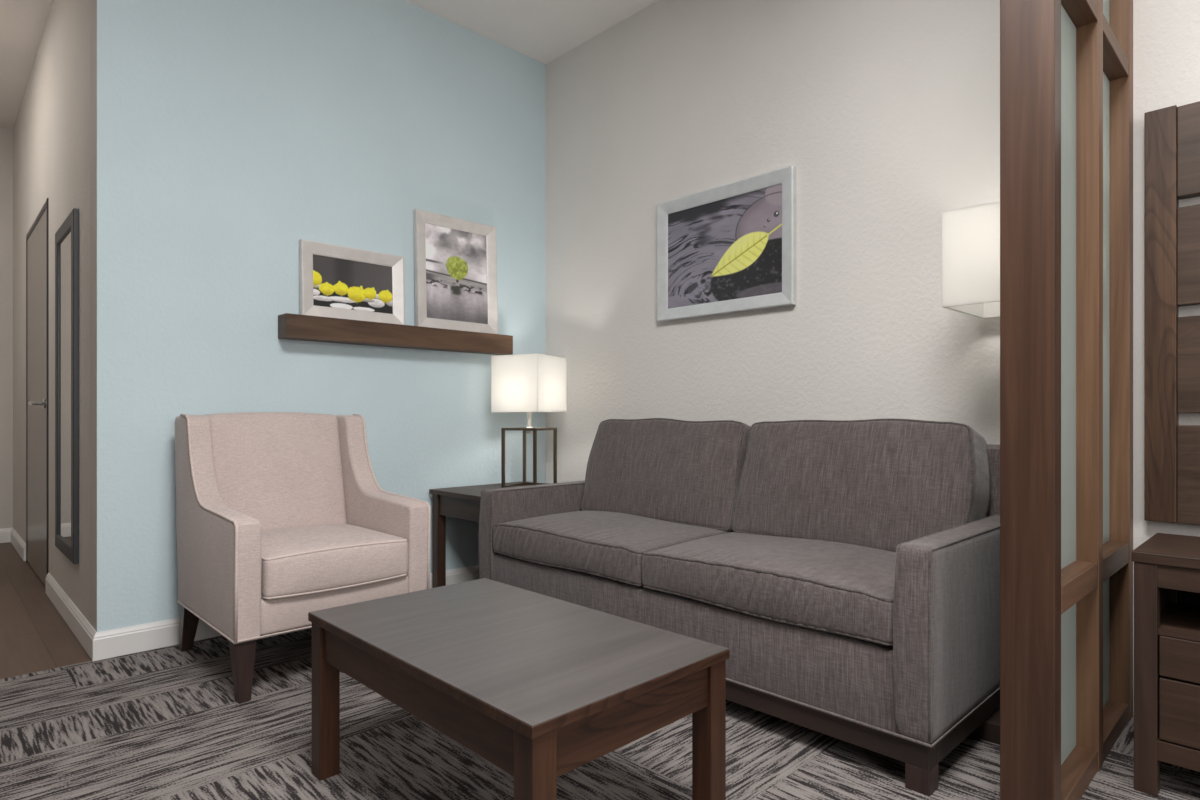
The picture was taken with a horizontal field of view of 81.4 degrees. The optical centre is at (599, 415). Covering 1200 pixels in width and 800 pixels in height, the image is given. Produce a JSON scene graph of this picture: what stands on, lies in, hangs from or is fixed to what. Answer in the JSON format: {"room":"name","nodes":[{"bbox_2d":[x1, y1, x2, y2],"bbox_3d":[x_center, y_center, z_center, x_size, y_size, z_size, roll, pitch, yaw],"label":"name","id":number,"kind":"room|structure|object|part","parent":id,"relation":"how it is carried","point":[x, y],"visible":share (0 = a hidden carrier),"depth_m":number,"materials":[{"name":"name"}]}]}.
{"room":"hotel room","nodes":[
{"label":"hotel room","id":0,"kind":"room"},
{"bbox_2d":[0,126,12,528],"bbox_3d":[-4.800,-0.597,4.795,1.400,3.054,0.120,0,0,-44],"label":"wall","id":1,"kind":"structure","parent":0,"point":[6,134],"depth_m":5.13,"materials":[{"name":"paint"}]},
{"bbox_2d":[0,528,25,560],"bbox_3d":[-4.467,0.878,4.366,1.280,0.104,0.960,0,0,-44],"label":"baseboard","id":2,"kind":"structure","parent":1,"relation":"attached to","point":[7,535],"depth_m":4.94,"materials":[{"name":"white"}]},
{"bbox_2d":[13,0,96,631],"bbox_3d":[-3.089,-0.597,3.951,0.120,3.054,3.475,0,0,-44],"label":"wall","id":3,"kind":"structure","parent":0,"point":[55,127],"depth_m":3.35,"materials":[{"name":"paint"}]},
{"bbox_2d":[26,198,48,586],"bbox_3d":[-3.276,-0.113,4.083,0.165,2.085,1.059,0,0,-44],"label":"door","id":4,"kind":"structure","parent":3,"relation":"in","point":[37,238],"depth_m":3.99,"materials":[{"name":"brown wood"}]},
{"bbox_3d":[-3.054,-0.070,3.780,0.062,0.052,0.151,0,0,-44],"label":"handle","id":5,"kind":"part","parent":4,"relation":"part of","materials":[{"name":"silver metal"}]},
{"bbox_2d":[55,208,78,563],"bbox_3d":[-2.426,-0.126,3.167,0.019,1.512,0.573,0,0,-44],"label":"wall mirror","id":6,"kind":"object","parent":3,"relation":"attached to","point":[67,235],"visible":1,"depth_m":3.13,"materials":[{"name":"grey mirror"}]},
{"bbox_2d":[59,230,70,544],"bbox_3d":[-2.424,-0.126,3.170,0.009,1.392,0.453,0,0,-44],"label":"mirror glass","id":7,"kind":"object","parent":6,"relation":"attached to","point":[65,237],"depth_m":3.17,"materials":[{"name":"silver mirror"}]},
{"bbox_2d":[97,0,545,631],"bbox_3d":[-1.167,-0.597,3.479,2.220,3.054,0.120,0,0,-44],"label":"wall","id":8,"kind":"structure","parent":0,"point":[231,134],"depth_m":3.13,"materials":[{"name":"blue paint"}]},
{"bbox_2d":[46,565,479,660],"bbox_3d":[-1.617,0.878,3.931,2.235,0.104,1.425,0,0,-44],"label":"baseboard","id":9,"kind":"structure","parent":8,"relation":"attached to","point":[101,645],"depth_m":2.81,"materials":[{"name":"white wood"}]},
{"bbox_2d":[278,313,512,354],"bbox_3d":[-0.967,-0.399,3.520,1.237,0.105,0.099,0,0,-44],"label":"ledge","id":10,"kind":"object","parent":8,"relation":"attached to","point":[290,326],"visible":0.91,"depth_m":3.39,"materials":[{"name":"brown wood"}]},
{"bbox_2d":[299,239,404,324],"bbox_3d":[-1.180,-0.628,3.351,0.512,0.354,0.042,0,0,-44],"label":"framed picture","id":11,"kind":"object","parent":10,"relation":"on","point":[336,281],"visible":1,"depth_m":3.34,"materials":[{"name":"beige metal"}]},
{"bbox_2d":[313,255,392,313],"bbox_3d":[-1.186,-0.628,3.358,0.402,0.243,0.016,0,0,-44],"label":"print","id":12,"kind":"object","parent":11,"relation":"attached to","point":[345,284],"depth_m":3.35},
{"bbox_2d":[413,209,497,333],"bbox_3d":[-0.765,-0.757,3.748,0.499,0.611,0.051,0,0,-44],"label":"framed picture","id":13,"kind":"object","parent":10,"relation":"on","point":[455,259],"visible":1,"depth_m":3.74,"materials":[{"name":"beige metal"}]},
{"bbox_2d":[425,223,487,323],"bbox_3d":[-0.771,-0.757,3.754,0.389,0.500,0.025,0,0,-44],"label":"print","id":14,"kind":"object","parent":13,"relation":"attached to","point":[456,256],"depth_m":3.74},
{"bbox_2d":[0,0,657,128],"bbox_3d":[-1.030,-2.174,1.629,4.840,0.100,9.915,0,0,-44],"label":"ceiling","id":15,"kind":"structure","parent":0,"point":[543,31],"depth_m":3.78,"materials":[{"name":"paint"}]},
{"bbox_2d":[0,542,1199,799],"bbox_3d":[-1.030,0.980,1.629,4.840,0.100,9.915,0,0,-44],"label":"floor","id":16,"kind":"structure","parent":0,"point":[164,723],"depth_m":1.95,"materials":[{"name":"carpet"}]},
{"bbox_2d":[175,412,430,703],"bbox_3d":[-1.168,0.457,2.726,0.702,0.947,0.778,0,0,-44],"label":"armchair","id":17,"kind":"object","parent":16,"relation":"on","point":[282,517],"visible":0.99,"depth_m":2.64,"materials":[{"name":"fabric"}]},
{"bbox_3d":[-1.614,0.828,2.738,0.064,0.204,0.140,0,0,-44],"label":"leg","id":18,"kind":"part","parent":17,"relation":"part of","materials":[{"name":"brown wood"}]},
{"bbox_3d":[-1.393,0.360,2.517,0.085,0.729,0.756,0,0,-44],"label":"arm","id":19,"kind":"part","parent":17,"relation":"part of","materials":[{"name":"fabric"}]},
{"bbox_3d":[-1.169,0.828,2.279,0.068,0.204,0.068,0,0,-44],"label":"leg","id":20,"kind":"part","parent":17,"relation":"part of","materials":[{"name":"brown wood"}]},
{"bbox_3d":[-1.350,0.289,2.913,0.534,0.612,0.243,0,0,-44],"label":"backrest","id":21,"kind":"part","parent":17,"relation":"part of","materials":[{"name":"fabric"}]},
{"bbox_2d":[261,524,407,596],"bbox_3d":[-1.090,0.524,2.646,0.518,0.171,0.554,0,0,-44],"label":"seat cushion","id":22,"kind":"object","parent":17,"relation":"on","point":[298,560],"depth_m":2.48,"materials":[{"name":"fabric"}]},
{"bbox_3d":[-0.946,0.665,2.497,0.540,0.120,0.078,0,0,-44],"label":"rail","id":23,"kind":"part","parent":17,"relation":"part of","materials":[{"name":"fabric"}]},
{"bbox_3d":[-0.952,0.360,2.945,0.085,0.729,0.756,0,0,-44],"label":"arm","id":24,"kind":"part","parent":17,"relation":"part of","materials":[{"name":"fabric"}]},
{"bbox_2d":[429,481,527,587],"bbox_3d":[-0.446,0.655,3.629,0.636,0.549,0.620,0,0,-44],"label":"end table","id":25,"kind":"object","parent":16,"relation":"on","point":[463,502],"visible":0.29,"depth_m":3.60,"materials":[{"name":"brown wood"}]},
{"bbox_3d":[-0.838,0.666,3.629,0.050,0.528,0.050,0,0,-44],"label":"leg","id":26,"kind":"part","parent":25,"relation":"part of","materials":[{"name":"brown wood"}]},
{"bbox_2d":[491,353,566,487],"bbox_3d":[-0.379,0.031,3.743,0.290,0.700,0.290,0,0,28],"label":"table lamp","id":27,"kind":"object","parent":25,"relation":"on","point":[529,384],"visible":0.89,"depth_m":3.64,"materials":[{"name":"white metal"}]},
{"bbox_3d":[-0.379,-0.169,3.743,0.290,0.300,0.290,0,0,28],"label":"lamp shade","id":28,"kind":"part","parent":27,"relation":"part of","materials":[{"name":"white fabric"}]},
{"bbox_3d":[-0.379,0.015,3.743,0.036,0.155,0.036,0,0,28],"label":"stem","id":29,"kind":"part","parent":27,"relation":"part of","materials":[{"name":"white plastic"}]},
{"bbox_2d":[308,578,729,799],"bbox_3d":[-0.237,0.720,1.671,0.553,0.420,0.930,0,0,-44],"label":"coffee table","id":30,"kind":"object","parent":16,"relation":"on","point":[540,687],"visible":1,"depth_m":1.49,"materials":[{"name":"brown wood"}]},
{"bbox_3d":[-0.713,0.731,1.812,0.053,0.398,0.053,0,0,-44],"label":"leg","id":31,"kind":"part","parent":30,"relation":"part of","materials":[{"name":"brown wood"}]},
{"bbox_3d":[-0.111,0.731,1.191,0.053,0.398,0.053,0,0,-44],"label":"leg","id":32,"kind":"part","parent":30,"relation":"part of","materials":[{"name":"brown wood"}]},
{"bbox_3d":[0.239,0.731,1.531,0.053,0.398,0.053,0,0,-44],"label":"leg","id":33,"kind":"part","parent":30,"relation":"part of","materials":[{"name":"brown wood"}]},
{"bbox_2d":[478,418,999,795],"bbox_3d":[0.449,0.469,2.675,0.909,0.922,1.913,0,0,-44],"label":"sofa","id":34,"kind":"object","parent":16,"relation":"on","point":[848,571],"visible":0.98,"depth_m":2.24,"materials":[{"name":"grey fabric"}]},
{"bbox_3d":[-0.182,0.564,3.331,0.892,0.482,0.093,0,0,-44],"label":"arm","id":35,"kind":"part","parent":34,"relation":"part of","materials":[{"name":"grey fabric"}]},
{"bbox_2d":[493,511,725,583],"bbox_3d":[0.068,0.510,2.905,0.678,0.156,0.864,0,0,-44],"label":"seat cushion","id":36,"kind":"object","parent":34,"relation":"on","point":[603,547],"depth_m":2.72,"materials":[{"name":"grey fabric"}]},
{"bbox_2d":[581,419,750,531],"bbox_3d":[0.301,0.252,3.127,0.291,0.481,0.885,0,0,-44],"label":"cushion","id":37,"kind":"object","parent":34,"relation":"on","point":[689,473],"depth_m":2.98,"materials":[{"name":"grey fabric"}]},
{"bbox_3d":[0.171,0.700,2.405,0.076,0.210,1.735,0,0,-44],"label":"panel","id":38,"kind":"part","parent":34,"relation":"part of","materials":[{"name":"grey fabric"}]},
{"bbox_2d":[642,532,895,643],"bbox_3d":[0.668,0.509,2.286,0.681,0.160,0.863,0,0,-44],"label":"seat cushion","id":39,"kind":"object","parent":34,"relation":"on","point":[841,589],"depth_m":2.07,"materials":[{"name":"grey fabric"}]},
{"bbox_2d":[733,420,988,551],"bbox_3d":[0.905,0.252,2.505,0.289,0.482,0.860,0,0,-44],"label":"cushion","id":40,"kind":"object","parent":34,"relation":"on","point":[882,485],"depth_m":2.38,"materials":[{"name":"grey fabric"}]},
{"bbox_3d":[0.805,0.898,1.743,0.060,0.064,0.060,0,0,-44],"label":"leg","id":41,"kind":"part","parent":34,"relation":"part of","materials":[{"name":"brown wood"}]},
{"bbox_3d":[1.086,0.564,2.025,0.892,0.482,0.093,0,0,-44],"label":"arm","id":42,"kind":"part","parent":34,"relation":"part of","materials":[{"name":"grey fabric"}]},
{"bbox_3d":[0.709,0.450,2.928,0.175,0.710,1.881,0,0,-44],"label":"frame","id":43,"kind":"part","parent":34,"relation":"part of","materials":[{"name":"grey fabric"}]},
{"bbox_2d":[969,707,999,744],"bbox_3d":[1.278,0.901,2.098,0.395,0.058,0.188,0,0,-44],"label":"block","id":44,"kind":"object","parent":16,"relation":"on","point":[989,730],"visible":0.04,"depth_m":1.99,"materials":[{"name":"brown wood"}]},
{"bbox_2d":[1000,0,1132,799],"bbox_3d":[1.285,-0.597,1.880,0.928,3.054,0.108,0,0,-44],"label":"divider","id":45,"kind":"object","parent":16,"relation":"on","point":[1066,66],"visible":1,"depth_m":1.71,"materials":[{"name":"brown wood"}]},
{"bbox_3d":[0.973,-0.597,1.576,0.056,3.054,0.108,0,0,-44],"label":"post","id":46,"kind":"part","parent":45,"relation":"part of","materials":[{"name":"brown wood"}]},
{"bbox_3d":[1.136,-0.325,1.736,0.367,1.424,0.010,0,0,-44],"label":"glass pane","id":47,"kind":"part","parent":45,"relation":"part of","materials":[{"name":"white glass"}]},
{"bbox_3d":[1.136,0.662,1.736,0.367,0.435,0.010,0,0,-44],"label":"glass pane","id":48,"kind":"part","parent":45,"relation":"part of","materials":[{"name":"white glass"}]},
{"bbox_3d":[1.137,-1.058,1.736,0.365,0.047,0.104,0,0,-44],"label":"rail","id":49,"kind":"part","parent":45,"relation":"part of","materials":[{"name":"brown wood"}]},
{"bbox_3d":[1.137,0.416,1.736,0.365,0.062,0.104,0,0,-44],"label":"rail","id":50,"kind":"part","parent":45,"relation":"part of","materials":[{"name":"brown wood"}]},
{"bbox_3d":[1.137,0.904,1.736,0.365,0.052,0.104,0,0,-44],"label":"rail","id":51,"kind":"part","parent":45,"relation":"part of","materials":[{"name":"brown wood"}]},
{"bbox_3d":[1.439,-1.578,2.030,0.378,0.996,0.010,0,0,-44],"label":"glass pane","id":52,"kind":"part","parent":45,"relation":"part of","materials":[{"name":"white glass"}]},
{"bbox_3d":[1.439,-0.325,2.030,0.378,1.424,0.010,0,0,-44],"label":"glass pane","id":53,"kind":"part","parent":45,"relation":"part of","materials":[{"name":"white glass"}]},
{"bbox_3d":[1.439,0.662,2.030,0.378,0.435,0.010,0,0,-44],"label":"glass pane","id":54,"kind":"part","parent":45,"relation":"part of","materials":[{"name":"grey glass"}]},
{"bbox_3d":[1.439,-1.058,2.029,0.376,0.047,0.104,0,0,-44],"label":"rail","id":55,"kind":"part","parent":45,"relation":"part of","materials":[{"name":"brown wood"}]},
{"bbox_3d":[1.439,0.416,2.029,0.376,0.062,0.104,0,0,-44],"label":"rail","id":56,"kind":"part","parent":45,"relation":"part of","materials":[{"name":"brown wood"}]},
{"bbox_3d":[1.439,0.904,2.029,0.376,0.052,0.104,0,0,-44],"label":"rail","id":57,"kind":"part","parent":45,"relation":"part of","materials":[{"name":"brown wood"}]},
{"bbox_2d":[1132,533,1199,795],"bbox_3d":[1.637,0.633,1.693,0.394,0.594,0.498,0,0,-44],"label":"nightstand","id":58,"kind":"object","parent":16,"relation":"on","point":[1166,566],"visible":1,"depth_m":1.71,"materials":[{"name":"brown wood"}]},
{"bbox_3d":[1.360,0.646,1.734,0.046,0.568,0.046,0,0,-44],"label":"leg","id":59,"kind":"part","parent":58,"relation":"part of","materials":[{"name":"brown wood"}]},
{"bbox_3d":[1.481,0.602,1.856,0.300,0.480,0.018,0,0,-44],"label":"panel","id":60,"kind":"part","parent":58,"relation":"part of","materials":[{"name":"brown wood"}]},
{"bbox_3d":[1.607,0.646,1.973,0.046,0.568,0.046,0,0,-44],"label":"leg","id":61,"kind":"part","parent":58,"relation":"part of","materials":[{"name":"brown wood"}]},
{"bbox_3d":[1.511,0.818,1.570,0.026,0.048,0.400,0,0,-44],"label":"rail","id":62,"kind":"part","parent":58,"relation":"part of","materials":[{"name":"brown wood"}]},
{"bbox_3d":[1.511,0.391,1.570,0.026,0.057,0.400,0,0,-44],"label":"rail","id":63,"kind":"part","parent":58,"relation":"part of","materials":[{"name":"brown wood"}]},
{"bbox_2d":[1158,602,1199,641],"bbox_3d":[1.631,0.528,1.687,0.350,0.013,0.430,0,0,-44],"label":"shelf","id":64,"kind":"object","parent":58,"relation":"attached to","point":[1179,621],"depth_m":1.76,"materials":[{"name":"brown wood"}]},
{"bbox_3d":[1.608,0.715,1.665,0.294,0.150,0.392,0,0,-44],"label":"drawer","id":65,"kind":"part","parent":58,"relation":"part of","materials":[{"name":"brown wood"}]},
{"bbox_3d":[1.608,0.586,1.665,0.294,0.097,0.392,0,0,-44],"label":"drawer","id":66,"kind":"part","parent":58,"relation":"part of","materials":[{"name":"brown wood"}]},
{"bbox_3d":[1.761,0.602,1.813,0.012,0.480,0.400,0,0,-44],"label":"panel","id":67,"kind":"part","parent":58,"relation":"part of","materials":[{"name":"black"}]},
{"bbox_2d":[546,0,1199,715],"bbox_3d":[1.873,-0.597,2.027,0.120,3.054,6.440,0,0,-44],"label":"wall","id":68,"kind":"structure","parent":0,"point":[886,113],"depth_m":2.97,"materials":[{"name":"white paint"}]},
{"bbox_2d":[657,165,795,321],"bbox_3d":[0.564,-0.775,3.262,0.030,0.594,0.769,0,0,-44],"label":"framed picture","id":69,"kind":"object","parent":68,"relation":"attached to","point":[731,247],"visible":1,"depth_m":3.23,"materials":[{"name":"silver metal"}]},
{"bbox_2d":[668,184,781,308],"bbox_3d":[0.571,-0.775,3.268,0.008,0.480,0.655,0,0,-44],"label":"print","id":70,"kind":"object","parent":69,"relation":"attached to","point":[724,248],"depth_m":3.24},
{"bbox_2d":[942,201,999,318],"bbox_3d":[1.311,-0.482,2.204,0.438,0.292,0.282,0,0,-44],"label":"wall lamp","id":71,"kind":"object","parent":68,"relation":"attached to","point":[970,235],"visible":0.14,"depth_m":2.10,"materials":[{"name":"white fabric"}]},
{"bbox_2d":[1144,101,1199,524],"bbox_3d":[2.268,-0.300,1.497,0.050,1.231,1.742,0,0,-44],"label":"headboard","id":72,"kind":"object","parent":68,"relation":"attached to","point":[1172,133],"visible":1,"depth_m":2.06,"materials":[{"name":"brown wood"}]}
]}

